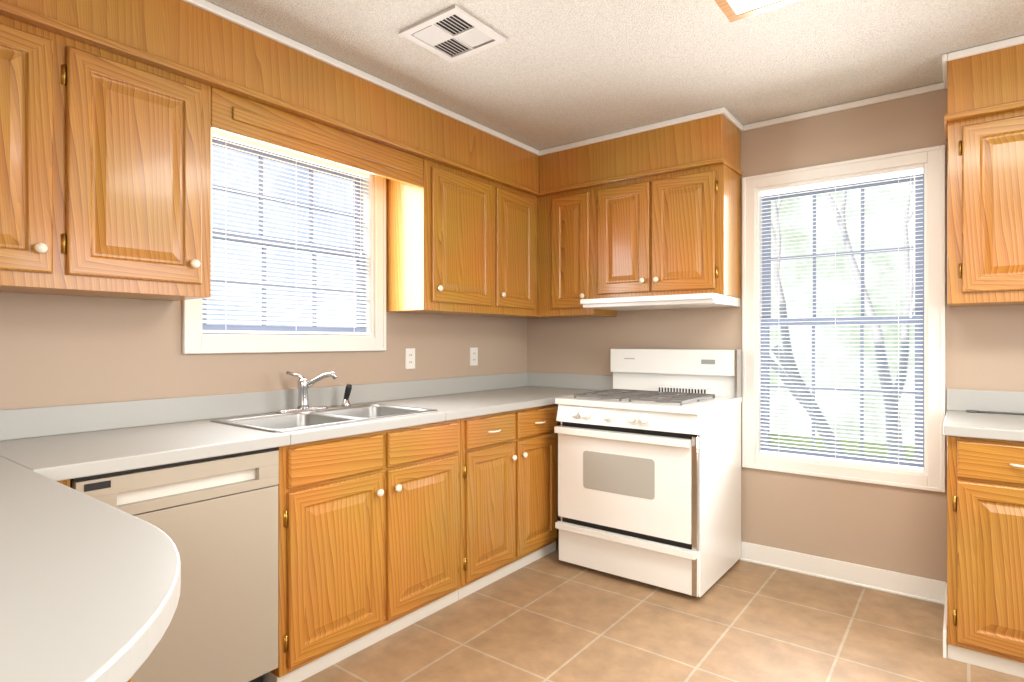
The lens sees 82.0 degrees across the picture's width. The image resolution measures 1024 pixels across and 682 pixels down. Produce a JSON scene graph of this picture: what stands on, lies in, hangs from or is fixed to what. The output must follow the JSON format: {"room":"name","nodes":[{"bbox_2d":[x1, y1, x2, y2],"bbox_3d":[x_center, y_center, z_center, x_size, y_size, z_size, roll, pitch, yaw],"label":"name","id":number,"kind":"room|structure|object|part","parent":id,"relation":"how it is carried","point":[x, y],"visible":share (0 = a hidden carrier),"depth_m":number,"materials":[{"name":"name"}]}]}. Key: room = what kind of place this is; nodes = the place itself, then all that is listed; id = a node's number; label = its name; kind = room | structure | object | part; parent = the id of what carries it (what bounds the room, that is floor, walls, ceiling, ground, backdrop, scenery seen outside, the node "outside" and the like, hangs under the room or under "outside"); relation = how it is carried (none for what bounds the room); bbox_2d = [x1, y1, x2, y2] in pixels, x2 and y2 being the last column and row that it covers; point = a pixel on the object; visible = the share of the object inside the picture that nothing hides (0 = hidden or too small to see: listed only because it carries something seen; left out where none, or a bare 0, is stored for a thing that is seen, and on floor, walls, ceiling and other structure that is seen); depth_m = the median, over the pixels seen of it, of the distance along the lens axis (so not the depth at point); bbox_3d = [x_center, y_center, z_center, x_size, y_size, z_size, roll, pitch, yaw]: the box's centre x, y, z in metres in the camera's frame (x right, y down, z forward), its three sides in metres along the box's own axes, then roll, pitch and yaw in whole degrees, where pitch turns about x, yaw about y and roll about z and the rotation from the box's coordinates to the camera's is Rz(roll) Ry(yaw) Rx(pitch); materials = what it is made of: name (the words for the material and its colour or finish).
{"room":"kitchen","nodes":[
{"label":"kitchen","id":0,"kind":"room"},
{"bbox_2d":[0,292,526,409],"bbox_3d":[-1.533,-0.040,2.210,0.120,2.560,5.490,0,0,37],"label":"wall","id":1,"kind":"structure","parent":0,"point":[58,350],"depth_m":2.32,"materials":[{"name":"beige paint"}]},
{"bbox_2d":[0,0,71,294],"bbox_3d":[-1.632,-0.689,1.704,0.333,1.058,0.455,0,0,37],"label":"upper cabinet","id":2,"kind":"object","parent":1,"relation":"attached to","point":[36,35],"depth_m":1.75,"materials":[{"name":"brown wood"}]},
{"bbox_2d":[64,0,215,300],"bbox_3d":[-1.360,-0.689,2.060,0.333,1.058,0.442,0,0,37],"label":"upper cabinet","id":3,"kind":"object","parent":1,"relation":"attached to","point":[113,113],"depth_m":1.97,"materials":[{"name":"brown wood"}]},
{"bbox_2d":[182,136,385,353],"bbox_3d":[-1.052,-0.442,2.819,0.140,0.988,1.044,0,0,37],"label":"window","id":4,"kind":"structure","parent":1,"relation":"in","point":[195,340],"depth_m":2.93,"materials":[{"name":"white wood"}]},
{"bbox_3d":[-1.077,-0.465,2.837,0.054,0.870,0.880,0,0,37],"label":"window sash","id":5,"kind":"part","parent":4,"relation":"part of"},
{"bbox_2d":[202,129,369,334],"bbox_3d":[-1.033,-0.466,2.804,0.037,0.863,0.872,0,0,37],"label":"window blinds","id":6,"kind":"object","parent":4,"relation":"attached to","point":[265,147],"visible":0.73,"depth_m":2.76,"materials":[{"name":"white plastic"}]},
{"bbox_2d":[216,15,435,312],"bbox_3d":[-0.885,-0.689,2.682,0.333,1.058,1.122,0,0,37],"label":"window valance","id":7,"kind":"object","parent":1,"relation":"attached to","point":[270,92],"depth_m":2.63,"materials":[{"name":"brown wood"}]},
{"bbox_2d":[405,348,414,368],"bbox_3d":[-0.579,0.100,3.350,0.008,0.116,0.072,0,0,37],"label":"electrical outlet","id":8,"kind":"object","parent":1,"relation":"attached to","point":[409,358],"visible":1,"depth_m":3.35,"materials":[{"name":"white plastic"}]},
{"bbox_2d":[408,112,499,315],"bbox_3d":[-0.381,-0.689,3.340,0.333,1.058,0.536,0,0,37],"label":"upper cabinet","id":9,"kind":"object","parent":1,"relation":"attached to","point":[467,157],"depth_m":3.26,"materials":[{"name":"brown wood"}]},
{"bbox_2d":[470,347,477,365],"bbox_3d":[-0.245,0.100,3.787,0.008,0.116,0.072,0,0,37],"label":"electrical outlet","id":10,"kind":"object","parent":1,"relation":"attached to","point":[473,356],"visible":1,"depth_m":3.78,"materials":[{"name":"white plastic"}]},
{"bbox_2d":[481,139,539,318],"bbox_3d":[-0.094,-0.689,3.716,0.333,1.058,0.410,0,0,37],"label":"upper cabinet","id":11,"kind":"object","parent":1,"relation":"attached to","point":[519,168],"depth_m":3.65,"materials":[{"name":"brown wood"}]},
{"bbox_2d":[205,0,1023,150],"bbox_3d":[0.183,-1.270,0.898,4.440,0.100,5.490,0,0,37],"label":"ceiling","id":12,"kind":"structure","parent":0,"point":[547,74],"depth_m":2.50,"materials":[{"name":"white paint"}]},
{"bbox_2d":[399,5,505,62],"bbox_3d":[-0.234,-1.213,2.344,0.300,0.012,0.300,0,0,37],"label":"ceiling vent","id":13,"kind":"object","parent":12,"relation":"in","point":[454,33],"visible":1,"depth_m":2.33,"materials":[{"name":"white"}]},
{"bbox_2d":[182,0,1023,155],"bbox_3d":[-0.017,-1.203,1.052,3.025,0.030,5.246,0,0,37],"label":"crown molding","id":14,"kind":"structure","parent":12,"relation":"attached to","point":[207,6],"depth_m":2.89,"materials":[{"name":"white wood"}]},
{"bbox_2d":[715,0,798,21],"bbox_3d":[1.057,-1.163,1.432,1.220,0.110,0.620,0,0,37],"label":"ceiling light fixture","id":15,"kind":"object","parent":12,"relation":"attached to","point":[734,10],"visible":1,"depth_m":1.96,"materials":[{"name":"brown wood"}]},
{"bbox_2d":[301,519,1023,681],"bbox_3d":[0.183,1.290,0.898,4.440,0.100,5.490,0,0,37],"label":"floor","id":16,"kind":"structure","parent":0,"point":[551,617],"depth_m":2.48,"materials":[{"name":"tile"}]},
{"bbox_2d":[70,447,278,681],"bbox_3d":[-1.228,0.803,1.994,0.604,0.874,0.590,0,0,37],"label":"dishwasher","id":17,"kind":"object","parent":16,"relation":"on","point":[215,519],"visible":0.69,"depth_m":1.87,"materials":[{"name":"beige metal"}]},
{"bbox_2d":[0,463,407,681],"bbox_3d":[-0.875,0.783,0.820,1.344,0.914,0.647,0,0,37],"label":"peninsula countertop","id":18,"kind":"structure","parent":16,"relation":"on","point":[89,587],"depth_m":0.90,"materials":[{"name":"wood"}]},
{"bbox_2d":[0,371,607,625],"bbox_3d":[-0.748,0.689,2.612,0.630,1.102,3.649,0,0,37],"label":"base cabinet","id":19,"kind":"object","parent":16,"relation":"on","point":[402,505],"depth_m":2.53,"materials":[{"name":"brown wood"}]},
{"bbox_2d":[276,371,351,413],"bbox_3d":[-0.886,0.228,2.719,0.193,0.181,0.384,0,0,37],"label":"faucet","id":20,"kind":"object","parent":19,"relation":"on","point":[303,407],"depth_m":2.68,"materials":[{"name":"silver metal"}]},
{"bbox_2d":[210,403,437,472],"bbox_3d":[-0.783,0.405,2.556,0.500,0.171,0.820,0,0,37],"label":"sink","id":21,"kind":"object","parent":19,"relation":"in","point":[299,418],"depth_m":2.58,"materials":[{"name":"silver metal"}]},
{"bbox_2d":[554,349,741,596],"bbox_3d":[0.757,0.644,3.266,0.793,1.192,0.741,0,0,37],"label":"stove","id":22,"kind":"object","parent":16,"relation":"on","point":[649,467],"visible":0.98,"depth_m":3.04,"materials":[{"name":"white metal"}]},
{"bbox_2d":[943,389,1023,677],"bbox_3d":[2.214,0.733,2.238,0.920,1.015,0.649,0,0,37],"label":"base cabinet","id":23,"kind":"object","parent":16,"relation":"on","point":[983,622],"visible":1,"depth_m":2.22,"materials":[{"name":"brown wood"}]},
{"bbox_2d":[943,389,1023,465],"bbox_3d":[2.220,0.295,2.244,0.918,0.140,0.632,0,0,37],"label":"countertop","id":24,"kind":"structure","parent":23,"relation":"on","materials":[{"name":"grey laminate"}]},
{"bbox_2d":[527,89,1023,582],"bbox_3d":[1.814,-0.040,3.031,4.200,2.560,0.120,0,0,37],"label":"wall","id":25,"kind":"structure","parent":0,"point":[895,529],"depth_m":3.05,"materials":[{"name":"beige paint"}]},
{"bbox_2d":[540,144,607,317],"bbox_3d":[0.413,-0.689,3.815,0.419,1.058,0.333,0,0,37],"label":"upper cabinet","id":26,"kind":"object","parent":25,"relation":"attached to","point":[565,175],"depth_m":3.68,"materials":[{"name":"brown wood"}]},
{"bbox_2d":[592,114,742,316],"bbox_3d":[0.889,-0.689,3.451,0.779,1.058,0.333,0,0,37],"label":"upper cabinet","id":27,"kind":"object","parent":25,"relation":"attached to","point":[666,201],"depth_m":3.29,"materials":[{"name":"brown wood"}]},
{"bbox_2d":[580,293,739,310],"bbox_3d":[0.847,-0.220,3.397,0.776,0.049,0.466,0,0,37],"label":"range hood","id":28,"kind":"object","parent":27,"relation":"attached to","point":[698,300],"visible":1,"depth_m":3.23,"materials":[{"name":"white metal"}]},
{"bbox_2d":[739,541,945,604],"bbox_3d":[1.334,1.188,3.309,1.780,0.105,0.018,0,0,37],"label":"baseboard","id":29,"kind":"structure","parent":25,"relation":"attached to","point":[917,587],"depth_m":2.99,"materials":[{"name":"white wood"}]},
{"bbox_2d":[742,145,944,492],"bbox_3d":[1.708,-0.105,3.098,0.924,1.634,0.140,0,0,37],"label":"window","id":30,"kind":"structure","parent":25,"relation":"in","point":[931,162],"depth_m":3.02,"materials":[{"name":"white wood"}]},
{"bbox_2d":[760,168,923,470],"bbox_3d":[1.693,-0.105,3.078,0.752,1.463,0.037,0,0,37],"label":"window blinds","id":31,"kind":"object","parent":30,"relation":"attached to","point":[904,173],"visible":0.85,"depth_m":3.05,"materials":[{"name":"white plastic"}]},
{"bbox_3d":[1.726,-0.105,3.122,0.760,1.470,0.054,0,0,37],"label":"window sash","id":32,"kind":"part","parent":30,"relation":"part of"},
{"bbox_2d":[944,44,1023,306],"bbox_3d":[2.305,-0.689,2.359,0.922,1.058,0.348,0,0,37],"label":"upper cabinet","id":33,"kind":"object","parent":25,"relation":"attached to","point":[984,125],"visible":0.98,"depth_m":2.44,"materials":[{"name":"brown wood"}]},
{"label":"outside","id":34,"kind":"structure","parent":0,"visible":0},
{"bbox_2d":[207,144,355,327],"bbox_3d":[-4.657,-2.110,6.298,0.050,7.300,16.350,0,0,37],"label":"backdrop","id":35,"kind":"structure","parent":34,"point":[271,205],"depth_m":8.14,"materials":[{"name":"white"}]},
{"bbox_2d":[770,434,914,459],"bbox_3d":[0.630,1.615,3.294,30.000,0.150,30.000,0,0,37],"label":"lawn","id":36,"kind":"structure","parent":34,"point":[847,445],"depth_m":8.68,"materials":[{"name":"green plant"}]},
{"bbox_2d":[770,182,914,458],"bbox_3d":[3.029,-0.828,5.306,3.646,4.802,1.566,0,0,37],"label":"tree","id":37,"kind":"object","parent":36,"relation":"on","point":[909,277],"visible":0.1,"depth_m":5.24,"materials":[{"name":"grey plant"}]},
{"bbox_2d":[770,183,914,444],"bbox_3d":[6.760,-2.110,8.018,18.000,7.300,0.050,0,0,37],"label":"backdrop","id":38,"kind":"structure","parent":34,"point":[877,297],"depth_m":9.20,"materials":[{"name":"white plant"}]}
]}

